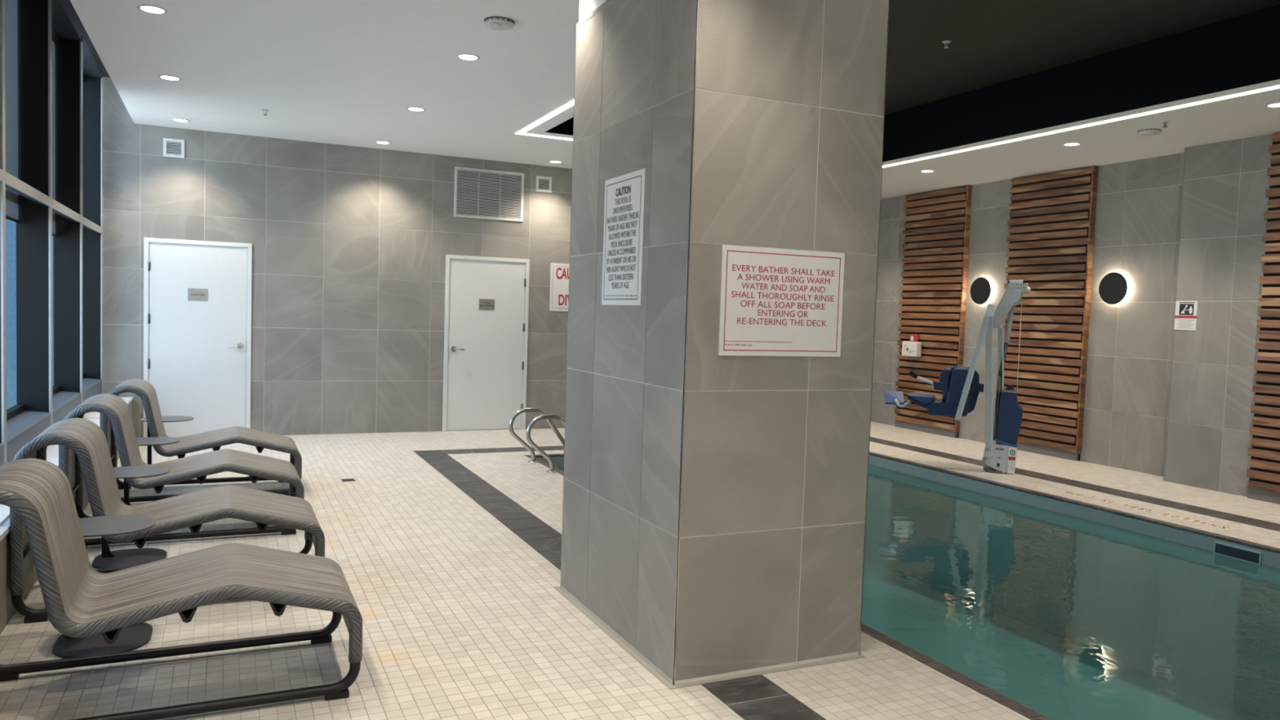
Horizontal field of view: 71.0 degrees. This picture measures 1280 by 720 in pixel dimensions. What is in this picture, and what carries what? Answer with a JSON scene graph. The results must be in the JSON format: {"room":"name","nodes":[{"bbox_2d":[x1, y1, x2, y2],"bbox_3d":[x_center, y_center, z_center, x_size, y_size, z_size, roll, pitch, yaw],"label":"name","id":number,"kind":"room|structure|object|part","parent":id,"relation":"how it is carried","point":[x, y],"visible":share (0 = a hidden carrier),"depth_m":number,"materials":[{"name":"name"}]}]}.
{"room":"indoor swimming pool","nodes":[
{"label":"indoor swimming pool","id":0,"kind":"room"},
{"bbox_2d":[102,76,572,438],"bbox_3d":[-1.168,-1.010,11.724,10.900,4.200,0.250,0,3,-25],"label":"wall","id":1,"kind":"structure","parent":0,"point":[351,245],"depth_m":10.47,"materials":[{"name":"tile"}]},
{"bbox_2d":[62,0,110,77],"bbox_3d":[-2.522,-2.538,2.499,0.720,0.070,15.550,0,3,-25],"label":"trim","id":2,"kind":"structure","parent":1,"relation":"attached to","point":[71,9],"depth_m":7.94,"materials":[{"name":"black metal"}]},
{"bbox_2d":[163,137,184,158],"bbox_3d":[-5.042,-2.291,9.702,0.206,0.198,0.016,0,3,-25],"label":"air vent","id":3,"kind":"object","parent":1,"relation":"in","point":[172,148],"visible":1,"depth_m":9.70,"materials":[{"name":"white plastic"}]},
{"bbox_2d":[142,237,252,437],"bbox_3d":[-4.881,-0.224,9.915,1.066,2.180,0.119,0,3,-25],"label":"door","id":4,"kind":"structure","parent":1,"relation":"in","point":[197,324],"depth_m":9.92,"materials":[{"name":"white paint"}]},
{"bbox_3d":[-4.874,-0.721,9.886,0.200,0.135,0.004,0,3,-25],"label":"name plate","id":5,"kind":"part","parent":4,"relation":"part of","materials":[{"name":"silver metal"}]},
{"bbox_3d":[-4.532,-0.155,10.050,0.159,0.068,0.063,0,3,-25],"label":"handle","id":6,"kind":"part","parent":4,"relation":"part of","materials":[{"name":"metal"}]},
{"bbox_2d":[442,254,529,431],"bbox_3d":[-1.929,-0.200,11.279,1.066,2.180,0.119,0,3,-25],"label":"door","id":7,"kind":"structure","parent":1,"relation":"in","point":[486,327],"depth_m":11.27,"materials":[{"name":"white paint"}]},
{"bbox_3d":[-2.257,-0.136,11.101,0.159,0.068,0.063,0,3,-25],"label":"handle","id":8,"kind":"part","parent":7,"relation":"part of","materials":[{"name":"metal"}]},
{"bbox_3d":[-1.921,-0.697,11.250,0.200,0.135,0.004,0,3,-25],"label":"name plate","id":9,"kind":"part","parent":7,"relation":"part of","materials":[{"name":"silver metal"}]},
{"bbox_2d":[453,166,524,222],"bbox_3d":[-1.877,-2.061,11.179,0.881,0.608,0.016,0,3,-25],"label":"air vent","id":10,"kind":"object","parent":1,"relation":"in","point":[478,193],"visible":1,"depth_m":11.18,"materials":[{"name":"white plastic"}]},
{"bbox_2d":[535,175,551,192],"bbox_3d":[-1.230,-2.245,11.465,0.207,0.197,0.016,0,3,-25],"label":"air vent","id":11,"kind":"object","parent":1,"relation":"in","point":[542,184],"visible":1,"depth_m":11.46,"materials":[{"name":"white plastic"}]},
{"bbox_2d":[549,262,569,311],"bbox_3d":[-0.871,-0.943,11.724,0.640,0.620,0.006,0,3,-25],"label":"sign","id":12,"kind":"object","parent":1,"relation":"attached to","point":[559,273],"visible":0.34,"depth_m":11.64,"materials":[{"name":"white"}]},
{"bbox_2d":[0,421,1279,719],"bbox_3d":[1.977,1.480,4.874,10.900,0.250,15.600,0,3,-25],"label":"floor","id":13,"kind":"structure","parent":0,"point":[463,619],"depth_m":4.28,"materials":[{"name":"tile"}]},
{"bbox_2d":[52,515,155,657],"bbox_3d":[-2.398,0.998,4.014,0.400,0.519,0.430,0,3,-25],"label":"side table","id":14,"kind":"object","parent":13,"relation":"on","point":[131,637],"visible":0.55,"depth_m":3.98,"materials":[{"name":"grey metal"}]},
{"bbox_2d":[91,466,169,568],"bbox_3d":[-2.988,0.914,5.259,0.400,0.519,0.430,0,3,-25],"label":"side table","id":15,"kind":"object","parent":13,"relation":"on","point":[128,557],"visible":0.58,"depth_m":5.26,"materials":[{"name":"grey metal"}]},
{"bbox_3d":[-3.119,0.908,5.260,0.069,0.499,0.022,0,3,-25],"label":"post","id":16,"kind":"part","parent":15,"relation":"part of","materials":[{"name":"black metal"}]},
{"bbox_2d":[115,436,179,505],"bbox_3d":[-3.515,0.837,6.401,0.400,0.519,0.430,0,3,-25],"label":"side table","id":17,"kind":"object","parent":13,"relation":"on","point":[153,441],"visible":0.28,"depth_m":6.39,"materials":[{"name":"grey metal"}]},
{"bbox_3d":[-3.646,0.832,6.402,0.069,0.499,0.022,0,3,-25],"label":"post","id":18,"kind":"part","parent":17,"relation":"part of","materials":[{"name":"black metal"}]},
{"bbox_2d":[140,415,193,464],"bbox_3d":[-4.013,0.757,7.611,0.400,0.519,0.430,0,3,-25],"label":"side table","id":19,"kind":"object","parent":13,"relation":"on","point":[174,418],"visible":0.39,"depth_m":7.59,"materials":[{"name":"grey metal"}]},
{"bbox_3d":[-4.144,0.752,7.612,0.069,0.499,0.022,0,3,-25],"label":"post","id":20,"kind":"part","parent":19,"relation":"part of","materials":[{"name":"black metal"}]},
{"bbox_2d":[9,417,324,623],"bbox_3d":[-2.428,0.775,4.740,1.389,0.888,0.681,0,3,-25],"label":"sun lounger","id":21,"kind":"object","parent":13,"relation":"on","point":[84,437],"visible":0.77,"depth_m":4.56,"materials":[{"name":"grey wicker"}]},
{"bbox_3d":[-2.306,1.149,4.474,1.379,0.144,0.041,0,3,-25],"label":"floor rail","id":22,"kind":"part","parent":21,"relation":"part of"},
{"bbox_3d":[-2.573,1.110,5.043,1.379,0.144,0.041,0,3,-25],"label":"floor rail","id":23,"kind":"part","parent":21,"relation":"part of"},
{"bbox_2d":[0,457,362,719],"bbox_3d":[-1.851,0.857,3.523,1.389,0.888,0.681,0,3,-25],"label":"sun lounger","id":24,"kind":"object","parent":13,"relation":"on","point":[81,601],"visible":1,"depth_m":3.43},
{"bbox_3d":[-1.994,1.193,3.828,1.379,0.144,0.041,0,3,-25],"label":"floor rail","id":25,"kind":"part","parent":24,"relation":"part of","materials":[{"name":"black metal"}]},
{"bbox_3d":[-1.731,1.231,3.257,1.379,0.144,0.041,0,3,-25],"label":"floor rail","id":26,"kind":"part","parent":24,"relation":"part of","materials":[{"name":"black metal"}]},
{"bbox_2d":[58,393,304,547],"bbox_3d":[-2.999,0.692,5.971,1.389,0.888,0.681,0,3,-25],"label":"sun lounger","id":27,"kind":"object","parent":13,"relation":"on","point":[114,407],"visible":0.7,"depth_m":5.81,"materials":[{"name":"grey wicker"}]},
{"bbox_3d":[-3.144,1.027,6.275,1.379,0.144,0.041,0,3,-25],"label":"floor rail","id":28,"kind":"part","parent":27,"relation":"part of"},
{"bbox_3d":[-2.877,1.066,5.705,1.379,0.144,0.041,0,3,-25],"label":"floor rail","id":29,"kind":"part","parent":27,"relation":"part of","materials":[{"name":"black metal"}]},
{"bbox_2d":[99,378,302,502],"bbox_3d":[-3.453,0.616,7.137,1.389,0.888,0.681,0,3,-25],"label":"sun lounger","id":30,"kind":"object","parent":13,"relation":"on","point":[214,439],"visible":0.69,"depth_m":7.01,"materials":[{"name":"grey wicker"}]},
{"bbox_3d":[-3.596,0.951,7.441,1.379,0.144,0.041,0,3,-25],"label":"floor rail","id":31,"kind":"part","parent":30,"relation":"part of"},
{"bbox_3d":[-3.333,0.990,6.871,1.379,0.144,0.041,0,3,-25],"label":"floor rail","id":32,"kind":"part","parent":30,"relation":"part of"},
{"bbox_2d":[341,478,355,481],"bbox_3d":[-2.551,1.051,7.843,0.110,0.004,0.110,0,3,-25],"label":"floor drain","id":33,"kind":"object","parent":13,"relation":"on","point":[349,479],"visible":1,"depth_m":7.83,"materials":[{"name":"metal"}]},
{"bbox_2d":[413,436,1279,719],"bbox_3d":[3.178,1.421,4.542,5.970,0.021,13.800,0,3,-25],"label":"trim","id":34,"kind":"structure","parent":13,"relation":"on","point":[757,697],"depth_m":6.83,"materials":[{"name":"tile"}]},
{"bbox_2d":[537,454,1279,719],"bbox_3d":[3.196,2.141,4.704,4.360,1.428,12.890,0,3,-25],"label":"swimming pool","id":35,"kind":"object","parent":13,"relation":"in","point":[1064,611],"depth_m":7.63,"materials":[{"name":"liquid"}]},
{"bbox_2d":[524,451,1279,719],"bbox_3d":[3.219,1.436,4.667,4.020,0.061,12.547,0,3,-25],"label":"trim","id":36,"kind":"structure","parent":35,"relation":"on","point":[974,685],"depth_m":6.54,"materials":[{"name":"tile"}]},
{"bbox_2d":[508,408,564,468],"bbox_3d":[-1.040,1.134,9.119,0.632,1.300,0.104,0,3,-25],"label":"pool handrail","id":37,"kind":"object","parent":36,"relation":"attached to","point":[517,413],"visible":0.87,"depth_m":9.05,"materials":[{"name":"metal"}]},
{"bbox_2d":[525,414,564,472],"bbox_3d":[-0.801,1.169,8.603,0.632,1.300,0.104,0,3,-25],"label":"pool handrail","id":38,"kind":"object","parent":36,"relation":"attached to","point":[536,419],"visible":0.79,"depth_m":8.50,"materials":[{"name":"metal"}]},
{"bbox_2d":[1213,541,1262,565],"bbox_3d":[4.420,1.430,6.639,0.012,0.092,0.340,0,3,-25],"label":"skimmer","id":39,"kind":"object","parent":35,"relation":"attached to","point":[1220,548],"visible":1,"depth_m":6.63,"materials":[{"name":"black plastic"}]},
{"bbox_2d":[884,280,1030,474],"bbox_3d":[3.322,0.146,9.532,1.431,2.011,0.544,3,3,22],"label":"lift","id":40,"kind":"object","parent":13,"relation":"on","point":[961,387],"visible":1,"depth_m":9.32,"materials":[{"name":"metal"}]},
{"bbox_3d":[3.300,0.509,9.595,0.419,0.144,0.470,3,3,22],"label":"seat","id":41,"kind":"part","parent":40,"relation":"part of","materials":[{"name":"blue plastic"}]},
{"bbox_3d":[3.437,0.322,9.613,0.385,0.523,0.080,3,3,22],"label":"backrest","id":42,"kind":"part","parent":40,"relation":"part of","materials":[{"name":"blue plastic"}]},
{"bbox_3d":[3.443,0.071,9.280,0.340,1.136,0.064,2,3,-6],"label":"seat arm","id":43,"kind":"part","parent":40,"relation":"part of"},
{"bbox_3d":[3.763,1.158,9.445,0.280,0.030,0.280,3,3,22],"label":"anchor plate","id":44,"kind":"part","parent":40,"relation":"part of","materials":[{"name":"metal"}]},
{"bbox_3d":[3.813,-0.008,9.411,0.083,0.353,0.040,3,3,22],"label":"actuator rod","id":45,"kind":"part","parent":40,"relation":"part of","materials":[{"name":"metal"}]},
{"bbox_3d":[3.866,0.283,9.368,0.086,0.048,0.080,3,3,22],"label":"case handle","id":46,"kind":"part","parent":40,"relation":"part of","materials":[{"name":"black plastic"}]},
{"bbox_2d":[1063,491,1231,529],"bbox_3d":[4.309,1.280,7.722,0.130,0.002,1.499,0,3,-25],"label":"lettering","id":47,"kind":"object","parent":13,"relation":"on","point":[1209,524],"visible":1,"depth_m":7.53,"materials":[{"name":"beige tile"}]},
{"bbox_2d":[70,0,1279,199],"bbox_3d":[2.424,-2.303,4.688,10.100,0.590,15.350,0,3,-25],"label":"ceiling","id":48,"kind":"structure","parent":0,"point":[348,73],"depth_m":7.52,"materials":[{"name":"white paint"}]},
{"bbox_2d":[137,4,167,13],"bbox_3d":[-3.113,-2.238,5.728,0.168,0.006,0.168,0,3,-25],"label":"recessed light","id":49,"kind":"object","parent":48,"relation":"in","point":[148,8],"visible":1,"depth_m":5.72,"materials":[{"name":"white plastic"}]},
{"bbox_2d":[140,6,164,13],"bbox_3d":[-3.113,-2.239,5.728,0.131,0.005,0.131,2,3,-6],"label":"diffuser","id":50,"kind":"object","parent":49,"relation":"attached to","point":[148,9],"depth_m":5.72,"materials":[{"name":"white"}]},
{"bbox_2d":[158,75,181,80],"bbox_3d":[-3.929,-2.357,7.495,0.168,0.006,0.168,0,3,-25],"label":"recessed light","id":51,"kind":"object","parent":48,"relation":"in","point":[163,77],"visible":1,"depth_m":7.48,"materials":[{"name":"white plastic"}]},
{"bbox_2d":[160,75,178,79],"bbox_3d":[-3.929,-2.358,7.495,0.131,0.005,0.131,-1,4,-44],"label":"diffuser","id":52,"kind":"object","parent":51,"relation":"attached to","point":[168,77],"depth_m":7.48,"materials":[{"name":"white plastic"}]},
{"bbox_2d":[171,118,189,122],"bbox_3d":[-4.749,-2.477,9.271,0.168,0.006,0.168,0,3,-25],"label":"recessed light","id":53,"kind":"object","parent":48,"relation":"in","point":[173,119],"visible":1,"depth_m":9.26,"materials":[{"name":"white plastic"}]},
{"bbox_2d":[173,119,187,121],"bbox_3d":[-4.749,-2.478,9.271,0.131,0.005,0.131,2,3,-6],"label":"diffuser","id":54,"kind":"object","parent":53,"relation":"attached to","point":[177,120],"depth_m":9.26,"materials":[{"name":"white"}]},
{"bbox_2d":[261,109,269,115],"bbox_3d":[-3.614,-2.386,8.649,0.072,0.050,0.072,0,3,-25],"label":"sprinkler","id":55,"kind":"object","parent":48,"relation":"attached to","point":[264,110],"visible":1,"depth_m":8.64,"materials":[{"name":"white metal"}]},
{"bbox_2d":[375,140,390,143],"bbox_3d":[-2.914,-2.465,10.163,0.168,0.006,0.168,0,3,-25],"label":"recessed light","id":56,"kind":"object","parent":48,"relation":"in","point":[379,141],"visible":1,"depth_m":10.15,"materials":[{"name":"white plastic"}]},
{"bbox_2d":[406,106,425,111],"bbox_3d":[-2.094,-2.345,8.387,0.168,0.006,0.168,0,3,-25],"label":"recessed light","id":57,"kind":"object","parent":48,"relation":"in","point":[412,108],"visible":1,"depth_m":8.37,"materials":[{"name":"white plastic"}]},
{"bbox_2d":[408,107,423,111],"bbox_3d":[-2.094,-2.345,8.387,0.131,0.005,0.131,-1,4,-44],"label":"diffuser","id":58,"kind":"object","parent":57,"relation":"attached to","point":[410,108],"depth_m":8.37,"materials":[{"name":"white"}]},
{"bbox_2d":[456,53,479,60],"bbox_3d":[-1.262,-2.223,6.583,0.168,0.006,0.168,0,3,-25],"label":"recessed light","id":59,"kind":"object","parent":48,"relation":"in","point":[465,56],"visible":1,"depth_m":6.57,"materials":[{"name":"white plastic"}]},
{"bbox_2d":[458,54,477,59],"bbox_3d":[-1.262,-2.223,6.583,0.131,0.005,0.131,-1,4,-44],"label":"diffuser","id":60,"kind":"object","parent":59,"relation":"attached to","point":[460,56],"depth_m":6.57,"materials":[{"name":"white"}]},
{"bbox_2d":[484,16,514,31],"bbox_3d":[-0.902,-2.147,5.750,0.194,0.048,0.194,0,3,-25],"label":"smoke detector","id":61,"kind":"object","parent":48,"relation":"attached to","point":[495,23],"visible":1,"depth_m":5.69,"materials":[{"name":"white plastic"}]},
{"bbox_2d":[548,160,562,163],"bbox_3d":[-1.046,-2.454,11.103,0.168,0.006,0.168,0,3,-25],"label":"recessed light","id":62,"kind":"object","parent":48,"relation":"in","point":[553,162],"visible":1,"depth_m":11.10,"materials":[{"name":"white plastic"}]},
{"bbox_2d":[515,84,1279,167],"bbox_3d":[3.324,-1.970,4.607,4.390,0.006,12.610,0,3,-25],"label":"recessed light","id":63,"kind":"object","parent":48,"relation":"in","point":[571,104],"visible":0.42,"depth_m":8.34,"materials":[{"name":"white"}]},
{"bbox_2d":[515,100,573,134],"bbox_3d":[1.359,-1.986,3.699,0.060,0.005,12.610,0,3,-25],"label":"diffuser","id":64,"kind":"object","parent":63,"relation":"attached to","point":[521,132],"depth_m":8.57,"materials":[{"name":"white"}]},
{"bbox_2d":[521,133,573,140],"bbox_3d":[0.699,-2.354,10.293,4.270,0.005,0.060,0,3,-25],"label":"diffuser","id":65,"kind":"object","parent":63,"relation":"attached to","point":[532,135],"depth_m":9.50,"materials":[{"name":"white"}]},
{"bbox_2d":[882,84,1279,167],"bbox_3d":[5.289,-1.954,5.515,0.060,0.005,12.610,0,3,-25],"label":"diffuser","id":66,"kind":"object","parent":63,"relation":"attached to","point":[1277,86],"depth_m":8.01,"materials":[{"name":"white"}]},
{"bbox_2d":[920,169,934,172],"bbox_3d":[3.496,-2.296,10.904,0.168,0.006,0.168,0,3,-25],"label":"recessed light","id":67,"kind":"object","parent":48,"relation":"in","point":[922,171],"visible":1,"depth_m":10.88,"materials":[{"name":"white plastic"}]},
{"bbox_2d":[942,40,951,48],"bbox_3d":[2.594,-2.670,7.593,0.072,0.050,0.072,0,3,-25],"label":"sprinkler","id":68,"kind":"object","parent":48,"relation":"attached to","point":[947,42],"visible":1,"depth_m":7.58,"materials":[{"name":"grey metal"}]},
{"bbox_2d":[1062,142,1080,146],"bbox_3d":[4.343,-2.169,9.020,0.168,0.006,0.168,0,3,-25],"label":"recessed light","id":69,"kind":"object","parent":48,"relation":"in","point":[1073,144],"visible":1,"depth_m":9.00,"materials":[{"name":"white plastic"}]},
{"bbox_2d":[1064,143,1079,146],"bbox_3d":[4.343,-2.170,9.020,0.131,0.005,0.131,-1,4,-44],"label":"diffuser","id":70,"kind":"object","parent":69,"relation":"attached to","point":[1065,144],"depth_m":9.03,"materials":[{"name":"white"}]},
{"bbox_2d":[1137,128,1161,136],"bbox_3d":[4.713,-2.099,8.301,0.194,0.048,0.194,0,3,-25],"label":"smoke detector","id":71,"kind":"object","parent":48,"relation":"attached to","point":[1152,131],"visible":1,"depth_m":8.24,"materials":[{"name":"white plastic"}]},
{"bbox_2d":[1160,120,1169,127],"bbox_3d":[4.632,-2.080,7.910,0.072,0.050,0.072,0,3,-25],"label":"sprinkler","id":72,"kind":"object","parent":48,"relation":"attached to","point":[1164,122],"visible":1,"depth_m":7.90,"materials":[{"name":"grey metal"}]},
{"bbox_2d":[1265,102,1279,107],"bbox_3d":[5.126,-2.049,7.204,0.168,0.006,0.168,0,3,-25],"label":"recessed light","id":73,"kind":"object","parent":48,"relation":"in","point":[1273,104],"visible":1,"depth_m":7.22,"materials":[{"name":"white plastic"}]},
{"bbox_2d":[1267,103,1279,106],"bbox_3d":[5.126,-2.049,7.204,0.131,0.005,0.131,1,3,-18],"label":"diffuser","id":74,"kind":"object","parent":73,"relation":"attached to","point":[1269,104],"depth_m":7.22,"materials":[{"name":"white"}]},
{"bbox_2d":[553,0,889,689],"bbox_3d":[0.328,-0.345,4.470,1.000,3.430,1.450,0,3,-25],"label":"pillar","id":75,"kind":"structure","parent":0,"point":[714,505],"depth_m":3.90,"materials":[{"name":"tile"}]},
{"bbox_3d":[-0.388,-0.269,4.907,0.008,3.085,0.008,0,3,-25],"label":"edge trim","id":76,"kind":"part","parent":75,"relation":"part of","materials":[{"name":"metal"}]},
{"bbox_2d":[601,168,644,305],"bbox_3d":[-0.085,-0.566,4.239,0.006,0.612,0.455,0,3,-25],"label":"notice","id":77,"kind":"object","parent":75,"relation":"attached to","point":[624,206],"visible":1,"depth_m":4.22,"materials":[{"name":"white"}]},
{"bbox_3d":[0.190,-0.184,3.655,0.008,3.085,0.008,0,3,-25],"label":"edge trim","id":78,"kind":"part","parent":75,"relation":"part of","materials":[{"name":"metal"}]},
{"bbox_2d":[718,244,844,356],"bbox_3d":[0.614,-0.245,3.839,0.619,0.457,0.006,0,3,-25],"label":"notice","id":79,"kind":"object","parent":75,"relation":"attached to","point":[774,301],"visible":1,"depth_m":3.83,"materials":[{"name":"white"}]},
{"bbox_3d":[1.058,-0.177,4.056,0.008,3.085,0.008,0,3,-25],"label":"edge trim","id":80,"kind":"part","parent":75,"relation":"part of","materials":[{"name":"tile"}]},
{"bbox_2d":[871,152,1184,476],"bbox_3d":[4.690,-0.817,11.654,0.320,4.200,5.300,0,3,-25],"label":"wall","id":81,"kind":"structure","parent":0,"point":[1138,208],"depth_m":9.99,"materials":[{"name":"tile"}]},
{"bbox_2d":[893,185,972,437],"bbox_3d":[4.064,-0.671,12.538,0.073,3.376,1.236,0,3,-25],"label":"panel","id":82,"kind":"object","parent":81,"relation":"attached to","point":[936,233],"visible":0.87,"depth_m":12.48,"materials":[{"name":"brown wood"}]},
{"bbox_2d":[902,341,921,357],"bbox_3d":[3.862,-0.157,12.751,0.104,0.219,0.314,0,3,-25],"label":"box","id":83,"kind":"object","parent":82,"relation":"attached to","point":[909,348],"visible":1,"depth_m":12.69,"materials":[{"name":"beige plastic"}]},
{"bbox_2d":[910,333,919,342],"bbox_3d":[3.898,-0.315,12.727,0.060,0.105,0.115,0,3,-25],"label":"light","id":84,"kind":"object","parent":82,"relation":"attached to","point":[915,337],"visible":1,"depth_m":12.72,"materials":[{"name":"red plastic"}]},
{"bbox_3d":[4.011,0.966,12.631,0.032,0.095,1.200,0,3,-25],"label":"board","id":85,"kind":"part","parent":82,"relation":"part of","materials":[{"name":"brown wood"}]},
{"bbox_2d":[969,276,991,304],"bbox_3d":[4.460,-0.901,11.697,0.064,0.356,0.356,0,3,-25],"label":"wall lamp","id":86,"kind":"object","parent":81,"relation":"attached to","point":[980,291],"visible":1,"depth_m":11.67,"materials":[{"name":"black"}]},
{"bbox_2d":[1003,165,1098,461],"bbox_3d":[4.865,-0.554,10.803,0.073,3.376,1.206,0,3,-25],"label":"panel","id":87,"kind":"object","parent":81,"relation":"attached to","point":[1051,231],"visible":0.8,"depth_m":10.68,"materials":[{"name":"brown wood"}]},
{"bbox_3d":[4.812,1.083,10.895,0.032,0.095,1.170,0,3,-25],"label":"board","id":88,"kind":"part","parent":87,"relation":"part of","materials":[{"name":"brown wood"}]},
{"bbox_2d":[1098,272,1128,304],"bbox_3d":[5.265,-0.794,9.952,0.064,0.356,0.356,0,3,-25],"label":"wall lamp","id":89,"kind":"object","parent":81,"relation":"attached to","point":[1113,287],"visible":1,"depth_m":9.93,"materials":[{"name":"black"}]},
{"bbox_2d":[1163,133,1272,497],"bbox_3d":[7.838,-0.341,4.536,0.570,4.200,10.306,0,3,-25],"label":"wall","id":90,"kind":"structure","parent":0,"point":[1225,184],"depth_m":8.69,"materials":[{"name":"tile"}]},
{"bbox_2d":[1173,301,1198,330],"bbox_3d":[5.467,-0.446,8.982,0.006,0.292,0.225,0,3,-25],"label":"sign","id":91,"kind":"object","parent":90,"relation":"attached to","point":[1186,312],"visible":1,"depth_m":8.98,"materials":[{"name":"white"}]},
{"bbox_2d":[1246,132,1279,504],"bbox_3d":[6.034,-0.352,7.673,0.073,3.376,1.411,0,3,-25],"label":"panel","id":92,"kind":"object","parent":90,"relation":"attached to","point":[1264,473],"visible":1,"depth_m":8.21,"materials":[{"name":"brown wood"}]},
{"bbox_3d":[5.981,1.285,7.766,0.032,0.095,1.375,0,3,-25],"label":"board","id":93,"kind":"part","parent":92,"relation":"part of","materials":[{"name":"brown wood"}]},
{"bbox_3d":[-2.726,1.193,2.574,0.428,0.660,15.400,0,3,-25],"label":"wall","id":94,"kind":"structure","parent":0,"visible":0},
{"bbox_2d":[0,168,4,466],"bbox_3d":[-3.443,-0.945,4.405,0.231,3.370,1.551,0,3,-25],"label":"window frame","id":95,"kind":"structure","parent":94,"relation":"in","point":[2,446],"depth_m":5.17,"materials":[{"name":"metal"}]},
{"bbox_3d":[-3.356,-1.014,4.479,0.013,0.065,1.480,0,3,-25],"label":"rail","id":96,"kind":"part","parent":95,"relation":"part of","materials":[{"name":"silver metal"}]},
{"bbox_2d":[0,0,50,463],"bbox_3d":[-4.090,-1.040,5.807,0.231,3.370,1.546,0,3,-25],"label":"window","id":97,"kind":"structure","parent":94,"relation":"in","point":[19,426],"depth_m":5.92,"materials":[{"name":"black metal"}]},
{"bbox_2d":[4,0,17,219],"bbox_3d":[-4.154,-1.811,5.765,0.002,1.710,1.453,0,3,-25],"label":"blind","id":98,"kind":"object","parent":97,"relation":"attached to","point":[11,6],"depth_m":6.24,"materials":[{"name":"fabric"}]},
{"bbox_3d":[-4.167,-1.112,5.806,0.050,3.110,1.473,0,3,-25],"label":"sash","id":99,"kind":"part","parent":97,"relation":"part of","materials":[{"name":"grey metal"}]},
{"bbox_3d":[-4.099,-1.109,5.837,0.198,0.065,1.473,0,3,-25],"label":"rail","id":100,"kind":"part","parent":97,"relation":"part of","materials":[{"name":"grey metal"}]},
{"bbox_3d":[-4.004,-1.109,5.881,0.013,0.065,1.475,0,3,-25],"label":"rail","id":101,"kind":"part","parent":97,"relation":"part of","materials":[{"name":"silver metal"}]},
{"bbox_2d":[16,0,81,425],"bbox_3d":[-4.737,-1.134,7.209,0.231,3.370,1.551,0,3,-25],"label":"window","id":102,"kind":"structure","parent":94,"relation":"in","point":[41,24],"depth_m":6.53,"materials":[{"name":"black metal"}]},
{"bbox_3d":[-4.814,-1.207,7.208,0.050,3.110,1.478,0,3,-25],"label":"sash","id":103,"kind":"part","parent":102,"relation":"part of","materials":[{"name":"grey metal"}]},
{"bbox_3d":[-4.747,-1.204,7.239,0.198,0.065,1.478,0,3,-25],"label":"rail","id":104,"kind":"part","parent":102,"relation":"part of","materials":[{"name":"grey metal"}]},
{"bbox_3d":[-4.651,-1.203,7.284,0.013,0.065,1.480,0,3,-25],"label":"rail","id":105,"kind":"part","parent":102,"relation":"part of","materials":[{"name":"silver metal"}]},
{"bbox_2d":[0,396,133,634],"bbox_3d":[-2.418,1.088,2.737,0.267,0.472,15.250,0,3,-25],"label":"window sill","id":106,"kind":"structure","parent":94,"relation":"attached to","point":[7,610],"depth_m":4.24,"materials":[{"name":"grey stone"}]},
{"bbox_3d":[-3.019,0.769,4.065,0.170,0.012,0.950,0,3,-25],"label":"access lid","id":107,"kind":"part","parent":106,"relation":"part of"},
{"bbox_3d":[-3.668,0.674,5.470,0.170,0.012,0.950,0,3,-25],"label":"access lid","id":108,"kind":"part","parent":106,"relation":"part of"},
{"bbox_3d":[-4.985,0.481,8.325,0.170,0.012,0.950,0,3,-25],"label":"access lid","id":109,"kind":"part","parent":106,"relation":"part of","materials":[{"name":"white"}]},
{"bbox_2d":[53,35,102,403],"bbox_3d":[-5.383,-1.229,8.608,0.231,3.370,1.537,0,3,-25],"label":"window","id":110,"kind":"structure","parent":94,"relation":"in","point":[78,80],"depth_m":7.98,"materials":[{"name":"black metal"}]},
{"bbox_2d":[52,40,55,234],"bbox_3d":[-4.801,-1.906,7.167,0.002,1.710,1.458,0,3,-25],"label":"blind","id":111,"kind":"object","parent":110,"relation":"attached to","point":[53,42],"depth_m":7.76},
{"bbox_3d":[-5.377,-1.296,8.606,0.198,0.065,1.393,0,3,-25],"label":"rail","id":112,"kind":"part","parent":110,"relation":"part of","materials":[{"name":"grey metal"}]},
{"bbox_3d":[-5.282,-1.295,8.650,0.013,0.065,1.395,0,3,-25],"label":"rail","id":113,"kind":"part","parent":110,"relation":"part of","materials":[{"name":"silver metal"}]},
{"label":"outside","id":114,"kind":"structure","parent":0,"visible":0},
{"bbox_3d":[-43.384,0.796,-3.419,78.380,0.250,150.000,0,3,-25],"label":"ground","id":115,"kind":"structure","parent":114,"visible":0},
{"bbox_2d":[5,218,53,409],"bbox_3d":[-10.680,-3.978,13.230,5.050,9.650,6.800,0,3,-25],"label":"building wing","id":116,"kind":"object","parent":115,"relation":"on","point":[11,226],"visible":0.02,"depth_m":11.15}
]}

